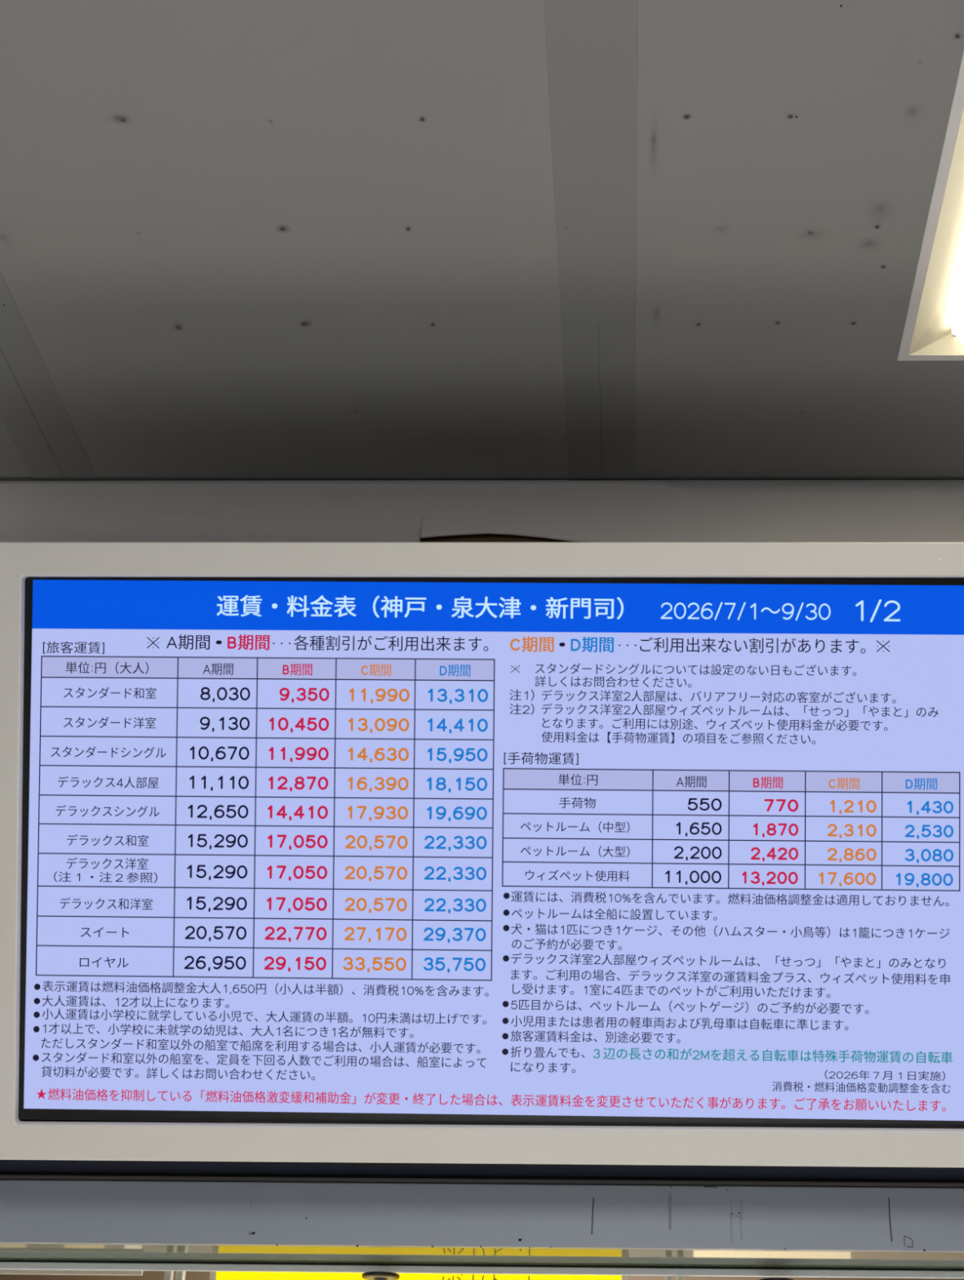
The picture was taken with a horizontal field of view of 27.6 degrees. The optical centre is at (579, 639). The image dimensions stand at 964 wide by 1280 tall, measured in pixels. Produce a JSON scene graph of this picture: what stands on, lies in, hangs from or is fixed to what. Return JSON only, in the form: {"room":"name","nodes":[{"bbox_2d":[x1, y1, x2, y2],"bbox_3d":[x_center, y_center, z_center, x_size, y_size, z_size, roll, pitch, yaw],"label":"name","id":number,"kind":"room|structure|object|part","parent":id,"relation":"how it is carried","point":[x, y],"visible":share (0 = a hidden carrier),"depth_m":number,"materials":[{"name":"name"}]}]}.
{"room":"ferry terminal","nodes":[
{"label":"ferry terminal","id":0,"kind":"room"},
{"bbox_2d":[0,0,963,480],"bbox_3d":[0.004,-1.789,0.052,6.400,0.112,6.900,0,-26,1],"label":"ceiling","id":1,"kind":"structure","parent":0,"point":[602,238],"depth_m":2.49,"materials":[{"name":"painted plasterboard"},{"name":"paint"}]},
{"bbox_2d":[897,49,963,360],"bbox_3d":[0.558,-0.683,2.163,0.260,0.028,1.266,0,-26,1],"label":"recessed light","id":2,"kind":"object","parent":1,"relation":"in","point":[934,327],"visible":1,"depth_m":2.56,"materials":[{"name":"white"}]},
{"bbox_2d":[950,248,963,333],"bbox_3d":[0.558,-0.695,2.169,0.138,0.001,1.214,0,-26,1],"label":"ceiling light","id":3,"kind":"object","parent":2,"relation":"on","point":[957,261],"depth_m":2.62,"materials":[{"name":"beige plastic"}]},
{"bbox_2d":[0,480,963,1269],"bbox_3d":[0.071,0.302,2.839,6.400,1.149,0.170,0,-26,1],"label":"wall","id":4,"kind":"structure","parent":0,"point":[45,1215],"depth_m":2.57,"materials":[{"name":"grey paint"}]},
{"bbox_2d":[0,542,963,1179],"bbox_3d":[-0.107,0.284,2.535,1.470,0.725,0.407,0,-26,1],"label":"housing","id":5,"kind":"object","parent":4,"relation":"attached to","point":[25,1144],"visible":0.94,"depth_m":2.50,"materials":[{"name":"white"}]},
{"bbox_3d":[-0.103,0.389,2.706,1.468,0.668,0.007,0,-26,1],"label":"panel","id":6,"kind":"part","parent":5,"relation":"part of","materials":[{"name":"black plastic"}]},
{"bbox_3d":[-0.108,0.677,2.524,1.468,0.010,0.077,0,-26,1],"label":"underside panel","id":7,"kind":"part","parent":5,"relation":"part of","materials":[{"name":"black metal"}]},
{"bbox_2d":[18,577,963,1128],"bbox_3d":[-0.107,0.270,2.535,1.233,0.662,0.331,0,-26,1],"label":"display","id":8,"kind":"object","parent":5,"relation":"attached to","point":[637,851],"visible":1,"depth_m":2.52,"materials":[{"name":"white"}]},
{"bbox_3d":[-0.102,-0.017,2.692,1.468,0.046,0.393,0,-26,1],"label":"panel","id":9,"kind":"part","parent":5,"relation":"part of","materials":[{"name":"plastic"}]},
{"bbox_2d":[0,1259,963,1279],"bbox_3d":[0.060,1.253,2.452,6.400,0.902,0.024,0,-26,1],"label":"window","id":10,"kind":"structure","parent":4,"relation":"in","point":[6,1266],"depth_m":2.65,"materials":[{"name":"black"}]},
{"bbox_2d":[209,1271,628,1279],"bbox_3d":[-0.221,1.085,2.544,0.567,0.515,0.015,0,-26,1],"label":"sign","id":11,"kind":"object","parent":10,"relation":"attached to","point":[213,1275],"visible":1,"depth_m":2.65,"materials":[{"name":"yellow plastic"}]},
{"bbox_3d":[-0.500,1.080,2.553,0.008,0.506,0.015,0,-26,1],"label":"frame","id":12,"kind":"part","parent":11,"relation":"part of","materials":[{"name":"beige plastic"}]},
{"bbox_3d":[0.058,1.081,2.539,0.010,0.506,0.015,0,-26,1],"label":"frame","id":13,"kind":"part","parent":11,"relation":"part of","materials":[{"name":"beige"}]},
{"bbox_2d":[0,476,963,480],"bbox_3d":[0.077,-0.248,3.021,6.400,0.002,0.010,0,-26,1],"label":"trim","id":14,"kind":"structure","parent":4,"relation":"attached to","point":[2,478],"depth_m":3.03,"materials":[{"name":"grey metal"}]},
{"bbox_3d":[0.063,0.748,2.538,6.400,0.079,0.012,0,-26,1],"label":"bulkhead panel","id":15,"kind":"part","parent":4,"relation":"part of","materials":[{"name":"grey metal"}]},
{"bbox_2d":[0,1271,963,1279],"bbox_3d":[0.108,2.374,4.430,6.400,2.700,0.050,0,-26,1],"label":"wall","id":16,"kind":"structure","parent":0,"point":[147,1275],"depth_m":4.83,"materials":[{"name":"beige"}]},
{"bbox_3d":[-0.009,1.610,-0.243,6.400,0.100,9.400,0,-26,1],"label":"floor","id":17,"kind":"structure","parent":0,"visible":0},
{"bbox_3d":[0.045,2.060,1.917,6.360,1.019,0.630,0,-26,1],"label":"countertop","id":18,"kind":"structure","parent":17,"relation":"on","visible":0},
{"bbox_2d":[361,1271,399,1279],"bbox_3d":[-0.270,1.236,2.405,0.100,0.881,0.100,0,-26,1],"label":"stand","id":19,"kind":"object","parent":18,"relation":"on","point":[368,1275],"visible":1,"depth_m":2.59,"materials":[{"name":"black"}]},
{"bbox_3d":[-0.270,1.233,2.406,0.020,0.864,0.020,0,-26,1],"label":"stem","id":20,"kind":"part","parent":19,"relation":"part of","materials":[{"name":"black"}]},
{"bbox_2d":[759,1277,793,1279],"bbox_3d":[0.254,1.238,2.391,0.100,0.878,0.100,0,-26,1],"label":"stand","id":21,"kind":"object","parent":18,"relation":"on","point":[769,1278],"visible":1,"depth_m":2.56,"materials":[{"name":"black"}]}
]}

